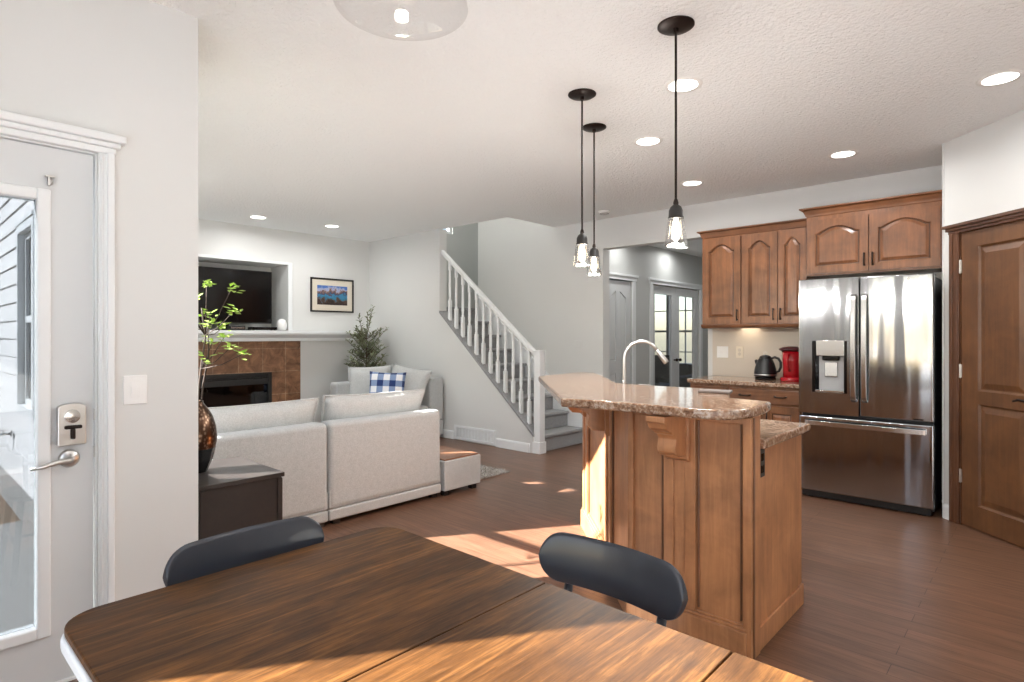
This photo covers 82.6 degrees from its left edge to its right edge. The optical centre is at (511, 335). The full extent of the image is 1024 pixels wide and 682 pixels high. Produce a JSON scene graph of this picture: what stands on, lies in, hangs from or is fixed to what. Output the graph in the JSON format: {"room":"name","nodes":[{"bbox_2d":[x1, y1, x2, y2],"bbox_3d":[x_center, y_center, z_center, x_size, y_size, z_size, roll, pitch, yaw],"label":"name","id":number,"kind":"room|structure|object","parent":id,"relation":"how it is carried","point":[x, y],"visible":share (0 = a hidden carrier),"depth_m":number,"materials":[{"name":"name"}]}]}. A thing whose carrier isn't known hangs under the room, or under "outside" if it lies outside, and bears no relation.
{"room":"dining area","nodes":[
{"label":"dining area","id":0,"kind":"room"},
{"bbox_2d":[0,0,197,600],"bbox_3d":[-2.011,-0.036,1.980,0.140,2.713,1.715,0,0,43],"label":"wall","id":1,"kind":"structure","parent":0,"point":[126,68],"depth_m":2.41,"materials":[{"name":"paint"}]},
{"bbox_2d":[0,138,94,681],"bbox_3d":[-1.948,0.301,1.953,0.123,2.014,0.921,0,0,43],"label":"door","id":2,"kind":"structure","parent":1,"relation":"in","point":[47,412],"depth_m":2.17,"materials":[{"name":"white paint"}]},
{"bbox_2d":[0,110,126,681],"bbox_3d":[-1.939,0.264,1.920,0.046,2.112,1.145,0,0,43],"label":"trim","id":3,"kind":"structure","parent":1,"relation":"attached to","point":[12,124],"depth_m":2.30,"materials":[{"name":"white paint"}]},
{"bbox_2d":[123,375,146,404],"bbox_3d":[-1.537,0.222,2.382,0.012,0.118,0.085,0,0,43],"label":"light switch","id":4,"kind":"object","parent":1,"relation":"attached to","point":[134,386],"visible":1,"depth_m":2.38,"materials":[{"name":"white plastic"}]},
{"bbox_2d":[198,219,368,422],"bbox_3d":[-3.678,0.064,7.418,0.546,2.913,4.230,0,0,43],"label":"wall","id":5,"kind":"structure","parent":0,"point":[322,364],"depth_m":7.99,"materials":[{"name":"paint"}]},
{"bbox_2d":[198,266,271,329],"bbox_3d":[-3.620,-0.454,7.323,0.220,0.778,1.220,0,0,43],"label":"television","id":6,"kind":"object","parent":5,"relation":"in","point":[255,301],"visible":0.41,"depth_m":7.42,"materials":[{"name":"black plastic"}]},
{"bbox_2d":[198,372,271,406],"bbox_3d":[-3.613,0.849,7.366,0.436,0.743,0.982,0,0,43],"label":"gas fireplace","id":7,"kind":"object","parent":5,"relation":"in","point":[220,390],"visible":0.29,"depth_m":7.52,"materials":[{"name":"black metal"}]},
{"bbox_2d":[198,254,291,330],"bbox_3d":[-3.467,-0.518,7.234,0.014,0.907,1.555,0,0,43],"label":"trim","id":8,"kind":"structure","parent":5,"relation":"attached to","point":[199,255],"depth_m":7.76,"materials":[{"name":"white paint"}]},
{"bbox_2d":[198,341,299,401],"bbox_3d":[-3.469,0.698,7.233,0.012,1.244,1.786,0,0,43],"label":"trim","id":9,"kind":"structure","parent":5,"relation":"attached to","point":[281,358],"depth_m":7.55,"materials":[{"name":"brown tile"}]},
{"bbox_2d":[198,330,377,341],"bbox_3d":[-3.403,0.007,7.148,0.225,0.135,4.007,0,0,43],"label":"mantel shelf","id":10,"kind":"object","parent":5,"relation":"attached to","point":[238,335],"visible":0.27,"depth_m":7.54,"materials":[{"name":"white paint"}]},
{"bbox_2d":[227,326,244,329],"bbox_3d":[-3.428,-0.093,7.250,0.122,0.055,0.180,0,0,43],"label":"game box","id":11,"kind":"object","parent":10,"relation":"on","point":[228,327],"visible":0.84,"depth_m":7.20,"materials":[{"name":"black metal"}]},
{"bbox_2d":[248,327,276,329],"bbox_3d":[-3.206,-0.086,7.493,0.140,0.042,0.320,0,0,43],"label":"media box","id":12,"kind":"object","parent":10,"relation":"on","point":[249,328],"visible":1,"depth_m":7.42,"materials":[{"name":"black plastic"}]},
{"bbox_2d":[276,319,286,329],"bbox_3d":[-3.037,-0.142,7.692,0.132,0.154,0.132,0,0,43],"label":"smart speaker","id":13,"kind":"object","parent":10,"relation":"on","point":[281,324],"visible":1,"depth_m":7.64},
{"bbox_2d":[310,277,353,312],"bbox_3d":[-2.535,-0.564,8.241,0.024,0.475,0.672,0,0,43],"label":"framed picture","id":14,"kind":"object","parent":5,"relation":"attached to","point":[326,294],"visible":1,"depth_m":8.23,"materials":[{"name":"multicoloured paper"}]},
{"bbox_2d":[317,285,346,305],"bbox_3d":[-2.536,-0.564,8.242,0.001,0.270,0.470,0,0,43],"label":"print","id":15,"kind":"object","parent":14,"relation":"attached to","point":[327,295],"depth_m":8.24},
{"bbox_2d":[369,229,533,452],"bbox_3d":[-0.909,-0.036,7.665,3.239,2.713,0.120,0,0,43],"label":"wall","id":16,"kind":"structure","parent":0,"point":[408,273],"depth_m":7.76,"materials":[{"name":"paint"}]},
{"bbox_2d":[454,425,495,445],"bbox_3d":[-0.460,1.220,7.163,0.730,0.175,0.012,0,0,43],"label":"air vent","id":17,"kind":"object","parent":16,"relation":"in","point":[460,427],"visible":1,"depth_m":7.15,"materials":[{"name":"white metal"}]},
{"bbox_2d":[440,429,529,452],"bbox_3d":[-0.967,1.268,7.627,3.164,0.105,0.014,0,0,43],"label":"baseboard","id":18,"kind":"structure","parent":16,"relation":"attached to","point":[501,443],"depth_m":6.78,"materials":[{"name":"white paint"}]},
{"bbox_2d":[447,223,477,307],"bbox_3d":[-0.609,-1.280,9.182,1.520,5.200,2.300,0,0,43],"label":"wall","id":19,"kind":"structure","parent":0,"point":[462,243],"depth_m":9.91,"materials":[{"name":"grey paint"}]},
{"bbox_2d":[69,437,1023,681],"bbox_3d":[0.868,1.380,5.306,9.300,0.120,10.510,0,0,43],"label":"floor","id":20,"kind":"structure","parent":0,"point":[890,595],"depth_m":3.29,"materials":[{"name":"laminate"}]},
{"bbox_2d":[198,456,284,539],"bbox_3d":[-1.490,1.005,2.994,0.561,0.630,0.438,0,0,43],"label":"side table","id":21,"kind":"object","parent":20,"relation":"on","point":[234,493],"visible":0.41,"depth_m":2.83,"materials":[{"name":"black wood"}]},
{"bbox_2d":[198,400,216,472],"bbox_3d":[-1.601,0.509,2.951,0.198,0.360,0.198,0,0,43],"label":"bronze vase","id":22,"kind":"object","parent":21,"relation":"on","point":[207,429],"visible":0.53,"depth_m":2.92,"materials":[{"name":"brown metal"}]},
{"bbox_2d":[198,279,251,400],"bbox_3d":[-1.574,0.160,2.959,0.513,0.922,0.285,0,0,-8],"label":"leafy branches","id":23,"kind":"object","parent":22,"relation":"in","point":[205,332],"visible":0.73,"depth_m":2.96,"materials":[{"name":"green plant"}]},
{"bbox_2d":[163,516,323,586],"bbox_3d":[-0.563,0.918,1.420,0.425,0.808,0.415,0,0,43],"label":"dining chair","id":24,"kind":"object","parent":20,"relation":"on","point":[231,549],"visible":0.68,"depth_m":1.53,"materials":[{"name":"black leather"}]},
{"bbox_2d":[208,389,440,526],"bbox_3d":[-1.636,0.876,4.334,0.977,0.889,2.070,0,0,43],"label":"sectional sofa","id":25,"kind":"object","parent":20,"relation":"on","point":[366,452],"visible":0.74,"depth_m":4.13,"materials":[{"name":"grey fabric"}]},
{"bbox_2d":[209,399,317,432],"bbox_3d":[-1.750,0.670,3.889,0.200,0.460,0.930,23,15,40],"label":"cushion","id":26,"kind":"object","parent":25,"relation":"on","point":[273,414],"depth_m":3.85,"materials":[{"name":"grey fabric"}]},
{"bbox_2d":[322,390,424,420],"bbox_3d":[-1.098,0.665,4.600,0.200,0.460,0.930,23,14,41],"label":"cushion","id":27,"kind":"object","parent":25,"relation":"on","point":[334,407],"depth_m":4.45,"materials":[{"name":"grey fabric"}]},
{"bbox_2d":[344,305,388,366],"bbox_3d":[-2.031,0.444,8.089,0.590,1.752,0.634,0,0,-35],"label":"tree","id":28,"kind":"object","parent":20,"relation":"on","point":[369,353],"visible":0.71,"depth_m":8.08,"materials":[{"name":"green plant"}]},
{"bbox_2d":[330,376,442,434],"bbox_3d":[-1.628,0.927,7.518,1.130,0.785,0.990,0,0,43],"label":"loveseat","id":29,"kind":"object","parent":20,"relation":"on","point":[433,395],"visible":0.17,"depth_m":7.45,"materials":[{"name":"grey fabric"}]},
{"bbox_2d":[348,365,392,393],"bbox_3d":[-1.852,0.645,7.593,0.628,0.525,0.217,0,0,2],"label":"throw cushion","id":30,"kind":"object","parent":29,"relation":"on","point":[359,377],"visible":0.44,"depth_m":7.56,"materials":[{"name":"grey fabric"}]},
{"bbox_2d":[369,371,405,392],"bbox_3d":[-1.526,0.665,7.105,0.465,0.456,0.181,0,0,-1],"label":"plaid cushion","id":31,"kind":"object","parent":29,"relation":"on","point":[379,382],"visible":0.52,"depth_m":7.07,"materials":[{"name":"blue fabric"}]},
{"bbox_2d":[392,364,431,407],"bbox_3d":[-1.324,0.635,7.354,0.626,0.548,0.252,0,0,23],"label":"throw cushion","id":32,"kind":"object","parent":29,"relation":"on","point":[415,379],"visible":0.44,"depth_m":7.29,"materials":[{"name":"grey fabric"}]},
{"bbox_2d":[60,527,813,681],"bbox_3d":[-0.032,0.948,0.914,1.703,0.745,0.819,0,0,43],"label":"dining table","id":33,"kind":"object","parent":20,"relation":"on","point":[380,604],"visible":1,"depth_m":1.15,"materials":[{"name":"brown wood"}]},
{"bbox_2d":[440,446,479,495],"bbox_3d":[-0.686,1.169,5.159,0.750,0.302,0.410,0,0,43],"label":"upholstered ottoman","id":34,"kind":"object","parent":20,"relation":"on","point":[459,468],"visible":0.47,"depth_m":4.90,"materials":[{"name":"grey fabric"}]},
{"bbox_2d":[480,464,509,479],"bbox_3d":[-1.749,1.305,5.593,2.625,0.030,2.433,0,0,43],"label":"area rug","id":35,"kind":"object","parent":20,"relation":"on","point":[485,471],"visible":0.07,"depth_m":5.59,"materials":[{"name":"beige carpet"}]},
{"bbox_2d":[439,250,581,453],"bbox_3d":[-0.068,0.098,8.377,3.146,2.443,2.332,0,0,43],"label":"staircase","id":36,"kind":"structure","parent":20,"relation":"on","point":[480,331],"depth_m":7.16,"materials":[{"name":"white wood"}]},
{"bbox_2d":[539,532,687,626],"bbox_3d":[0.116,0.918,1.286,0.415,0.808,0.425,0,0,43],"label":"dining chair","id":37,"kind":"object","parent":20,"relation":"on","point":[649,583],"visible":0.94,"depth_m":1.41,"materials":[{"name":"black leather"}]},
{"bbox_2d":[568,407,803,659],"bbox_3d":[0.834,0.826,3.225,1.036,0.989,1.766,0,0,-12],"label":"kitchen island","id":38,"kind":"object","parent":20,"relation":"on","point":[701,497],"visible":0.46,"depth_m":2.54,"materials":[{"name":"brown wood"}]},
{"bbox_2d":[539,372,770,419],"bbox_3d":[0.675,0.310,3.428,0.936,0.040,2.349,0,0,-1],"label":"island countertop","id":39,"kind":"structure","parent":38,"relation":"on","point":[589,390],"depth_m":2.68,"materials":[{"name":"stone"}]},
{"bbox_2d":[698,389,732,393],"bbox_3d":[1.026,0.282,2.944,0.159,0.014,0.086,0,0,25],"label":"folded dishcloth","id":40,"kind":"object","parent":39,"relation":"on","point":[717,391],"visible":1,"depth_m":2.92,"materials":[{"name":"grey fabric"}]},
{"bbox_2d":[760,449,764,477],"bbox_3d":[1.056,0.540,2.469,0.006,0.120,0.065,0,0,43],"label":"island outlet","id":41,"kind":"object","parent":38,"relation":"attached to","point":[762,451],"depth_m":2.47,"materials":[{"name":"black plastic"}]},
{"bbox_2d":[760,419,809,448],"bbox_3d":[1.036,0.454,3.257,0.826,0.038,1.675,0,0,-3],"label":"island countertop","id":42,"kind":"structure","parent":38,"relation":"on","point":[772,432],"depth_m":2.70,"materials":[{"name":"stone"}]},
{"bbox_2d":[622,340,668,383],"bbox_3d":[0.908,0.232,3.985,0.328,0.406,0.093,0,0,5],"label":"kitchen faucet","id":43,"kind":"object","parent":42,"relation":"on","point":[660,354],"visible":0.8,"depth_m":4.00,"materials":[{"name":"silver metal"}]},
{"bbox_2d":[690,383,802,489],"bbox_3d":[2.263,0.886,5.468,0.995,0.868,0.649,0,0,43],"label":"base cabinet","id":44,"kind":"object","parent":20,"relation":"on","point":[784,402],"visible":0.29,"depth_m":5.08,"materials":[{"name":"brown wood"}]},
{"bbox_2d":[687,375,798,388],"bbox_3d":[2.261,0.432,5.481,1.025,0.037,0.633,0,0,43],"label":"countertop","id":45,"kind":"structure","parent":44,"relation":"on","point":[715,379],"depth_m":5.35,"materials":[{"name":"stone"}]},
{"bbox_2d":[754,352,781,379],"bbox_3d":[2.371,0.283,5.447,0.202,0.262,0.217,0,0,-7],"label":"electric kettle","id":46,"kind":"object","parent":45,"relation":"on","point":[765,368],"visible":1,"depth_m":5.39,"materials":[{"name":"black plastic"}]},
{"bbox_2d":[779,346,798,381],"bbox_3d":[2.536,0.257,5.274,0.228,0.314,0.228,0,0,-5],"label":"coffee maker","id":47,"kind":"object","parent":45,"relation":"on","point":[790,354],"visible":0.73,"depth_m":5.20,"materials":[{"name":"red plastic"}]},
{"bbox_2d":[799,272,941,515],"bbox_3d":[2.928,0.431,4.749,0.909,1.778,0.799,0,0,43],"label":"refrigerator","id":48,"kind":"object","parent":20,"relation":"on","point":[870,348],"visible":0.98,"depth_m":4.46,"materials":[{"name":"grey metal"}]},
{"bbox_2d":[150,0,1023,241],"bbox_3d":[-0.482,-1.533,4.021,9.550,0.280,6.790,0,0,43],"label":"ceiling","id":49,"kind":"structure","parent":0,"point":[375,120],"depth_m":3.43,"materials":[{"name":"white paint"}]},
{"bbox_2d":[248,215,267,218],"bbox_3d":[-2.988,-1.389,6.862,0.210,0.006,0.210,0,0,43],"label":"recessed light","id":50,"kind":"object","parent":49,"relation":"in","point":[250,216],"visible":1,"depth_m":6.86,"materials":[{"name":"white plastic"}]},
{"bbox_2d":[323,224,340,227],"bbox_3d":[-2.292,-1.389,7.425,0.210,0.006,0.210,0,0,43],"label":"recessed light","id":51,"kind":"object","parent":49,"relation":"in","point":[328,225],"visible":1,"depth_m":7.43,"materials":[{"name":"white plastic"}]},
{"bbox_2d":[568,88,595,263],"bbox_3d":[0.404,-0.898,3.365,0.162,0.988,0.162,0,0,43],"label":"pendant light","id":52,"kind":"object","parent":49,"relation":"hanging from","point":[582,94],"visible":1,"depth_m":3.36,"materials":[{"name":"black metal"}]},
{"bbox_2d":[583,123,605,275],"bbox_3d":[0.549,-0.898,3.898,0.162,0.988,0.162,0,0,43],"label":"pendant light","id":53,"kind":"object","parent":49,"relation":"hanging from","point":[593,128],"visible":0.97,"depth_m":3.89,"materials":[{"name":"black metal"}]},
{"bbox_2d":[599,210,609,214],"bbox_3d":[1.033,-1.374,6.520,0.130,0.036,0.130,0,0,43],"label":"smoke detector","id":54,"kind":"object","parent":49,"relation":"attached to","point":[603,212],"visible":1,"depth_m":6.48,"materials":[{"name":"white plastic"}]},
{"bbox_2d":[633,136,662,145],"bbox_3d":[0.975,-1.389,4.179,0.210,0.006,0.210,0,0,43],"label":"recessed light","id":55,"kind":"object","parent":49,"relation":"in","point":[647,140],"visible":1,"depth_m":4.17,"materials":[{"name":"white plastic"}]},
{"bbox_2d":[657,15,694,244],"bbox_3d":[0.735,-0.898,2.617,0.162,0.988,0.162,0,0,43],"label":"pendant light","id":56,"kind":"object","parent":49,"relation":"hanging from","point":[680,24],"visible":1,"depth_m":2.61,"materials":[{"name":"black metal"}]},
{"bbox_2d":[664,77,702,92],"bbox_3d":[0.952,-1.389,3.244,0.210,0.006,0.210,0,0,43],"label":"recessed light","id":57,"kind":"object","parent":49,"relation":"in","point":[684,84],"visible":0.94,"depth_m":3.23,"materials":[{"name":"white plastic"}]},
{"bbox_2d":[680,180,703,185],"bbox_3d":[1.646,-1.389,5.330,0.210,0.006,0.210,0,0,43],"label":"recessed light","id":58,"kind":"object","parent":49,"relation":"in","point":[690,182],"visible":1,"depth_m":5.32,"materials":[{"name":"white plastic"}]},
{"bbox_2d":[828,150,858,157],"bbox_3d":[2.542,-1.389,4.479,0.210,0.006,0.210,0,0,43],"label":"recessed light","id":59,"kind":"object","parent":49,"relation":"in","point":[844,153],"visible":1,"depth_m":4.47,"materials":[{"name":"white plastic"}]},
{"bbox_2d":[975,69,1023,86],"bbox_3d":[2.641,-1.389,3.156,0.210,0.006,0.210,0,0,43],"label":"recessed light","id":60,"kind":"object","parent":49,"relation":"in","point":[1006,76],"visible":1,"depth_m":3.15,"materials":[{"name":"white plastic"}]},
{"bbox_2d":[609,245,707,384],"bbox_3d":[3.000,-0.030,8.026,2.040,2.700,3.820,0,0,43],"label":"wall","id":61,"kind":"structure","parent":0,"point":[645,262],"depth_m":8.15,"materials":[{"name":"grey paint"}]},
{"bbox_2d":[609,280,629,383],"bbox_3d":[1.368,0.297,7.631,0.040,2.025,0.620,0,0,43],"label":"door","id":62,"kind":"structure","parent":61,"relation":"in","point":[619,291],"depth_m":7.63,"materials":[{"name":"white paint"}]},
{"bbox_2d":[609,271,702,385],"bbox_3d":[2.107,0.255,8.358,0.035,2.130,2.960,0,0,43],"label":"trim","id":63,"kind":"structure","parent":61,"relation":"attached to","point":[614,275],"depth_m":8.19,"materials":[{"name":"white paint"}]},
{"bbox_2d":[653,285,677,386],"bbox_3d":[2.232,0.295,8.546,0.105,2.030,0.748,0,0,43],"label":"door","id":64,"kind":"structure","parent":61,"relation":"in","point":[662,290],"depth_m":8.76,"materials":[{"name":"white paint"}]},
{"bbox_2d":[676,288,697,386],"bbox_3d":[2.742,0.295,9.101,0.105,2.030,0.746,0,0,43],"label":"door","id":65,"kind":"structure","parent":61,"relation":"in","point":[693,294],"depth_m":9.30,"materials":[{"name":"white paint"}]},
{"bbox_2d":[649,239,701,256],"bbox_3d":[2.944,-1.370,8.009,2.100,0.220,3.720,0,0,43],"label":"ceiling","id":66,"kind":"structure","parent":0,"point":[695,246],"depth_m":8.27,"materials":[{"name":"white paint"}]},
{"bbox_2d":[675,246,688,248],"bbox_3d":[2.434,-1.256,8.356,0.210,0.006,0.210,0,0,43],"label":"recessed light","id":67,"kind":"object","parent":66,"relation":"in","point":[680,247],"visible":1,"depth_m":8.33,"materials":[{"name":"white plastic"}]},
{"bbox_2d":[478,165,941,429],"bbox_3d":[2.419,-1.280,5.871,7.780,5.200,0.139,0,0,43],"label":"wall","id":68,"kind":"structure","parent":0,"point":[534,274],"depth_m":7.16,"materials":[{"name":"paint"}]},
{"bbox_2d":[717,346,727,357],"bbox_3d":[2.162,0.170,5.992,0.118,0.118,0.016,0,0,43],"label":"switch","id":69,"kind":"object","parent":68,"relation":"attached to","point":[722,351],"visible":1,"depth_m":5.99,"materials":[{"name":"white plastic"}]},
{"bbox_2d":[736,346,742,357],"bbox_3d":[2.292,0.168,5.876,0.074,0.118,0.010,0,0,43],"label":"wall outlet","id":70,"kind":"object","parent":68,"relation":"attached to","point":[739,349],"visible":1,"depth_m":5.87,"materials":[{"name":"beige plastic"}]},
{"bbox_2d":[713,328,798,377],"bbox_3d":[2.473,0.168,5.723,1.040,0.491,0.006,0,0,43],"label":"backsplash","id":71,"kind":"structure","parent":68,"relation":"attached to","point":[754,341],"depth_m":5.82,"materials":[{"name":"beige stone"}]},
{"bbox_2d":[697,218,816,328],"bbox_3d":[2.331,-0.552,5.617,1.017,0.969,0.339,0,0,43],"label":"upper cabinet","id":72,"kind":"object","parent":68,"relation":"attached to","point":[752,274],"visible":0.96,"depth_m":5.49,"materials":[{"name":"brown wood"}]},
{"bbox_2d":[799,190,941,278],"bbox_3d":[3.035,-0.818,4.941,1.025,0.595,0.381,0,0,43],"label":"upper cabinet","id":73,"kind":"object","parent":68,"relation":"attached to","point":[901,234],"visible":0.96,"depth_m":4.78,"materials":[{"name":"brown wood"}]},
{"bbox_2d":[755,377,775,379],"bbox_3d":[2.369,0.401,5.455,0.184,0.026,0.184,0,0,43],"label":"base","id":74,"kind":"object","parent":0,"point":[756,378],"depth_m":5.38,"materials":[{"name":"black plastic"}]},
{"bbox_2d":[942,110,1023,516],"bbox_3d":[3.256,-0.036,3.183,0.418,2.713,3.114,0,0,4],"label":"wall","id":75,"kind":"structure","parent":0,"point":[983,167],"depth_m":3.98,"materials":[{"name":"paint"}]},
{"bbox_2d":[943,503,948,519],"bbox_3d":[3.124,1.268,4.191,0.014,0.105,0.058,0,0,-2],"label":"baseboard","id":76,"kind":"structure","parent":75,"relation":"attached to","point":[945,506],"depth_m":4.19,"materials":[{"name":"white paint"}]},
{"bbox_2d":[942,208,1023,523],"bbox_3d":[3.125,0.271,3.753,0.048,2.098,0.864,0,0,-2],"label":"trim","id":77,"kind":"structure","parent":75,"relation":"attached to","point":[954,230],"depth_m":4.10,"materials":[{"name":"brown wood"}]},
{"bbox_2d":[959,220,1023,547],"bbox_3d":[3.138,0.301,3.763,0.092,2.022,0.642,0,0,-2],"label":"door","id":78,"kind":"structure","parent":75,"relation":"in","point":[991,266],"depth_m":3.82,"materials":[{"name":"brown wood"}]},
{"bbox_3d":[1.762,1.380,10.670,3.360,0.120,2.900,0,0,43],"label":"floor","id":79,"kind":"structure","parent":0,"visible":0},
{"bbox_2d":[655,355,668,385],"bbox_3d":[2.483,0.830,9.875,0.480,0.980,0.485,0,0,8],"label":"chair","id":80,"kind":"object","parent":79,"relation":"on","point":[661,370],"visible":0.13,"depth_m":10.06,"materials":[{"name":"grey"}]},
{"bbox_2d":[659,363,691,387],"bbox_3d":[2.597,0.920,11.105,1.720,0.800,0.770,0,0,43],"label":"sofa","id":81,"kind":"object","parent":79,"relation":"on","point":[685,369],"visible":0.12,"depth_m":10.75,"materials":[{"name":"grey"}]},
{"bbox_3d":[1.777,-0.080,10.656,3.600,2.800,3.140,0,0,43],"label":"wall","id":82,"kind":"structure","parent":0,"visible":0},
{"bbox_2d":[655,295,691,362],"bbox_3d":[3.075,-0.055,11.514,1.550,1.650,0.050,0,0,43],"label":"window","id":83,"kind":"structure","parent":82,"relation":"in","point":[667,296],"depth_m":11.48,"materials":[{"name":"white paint"}]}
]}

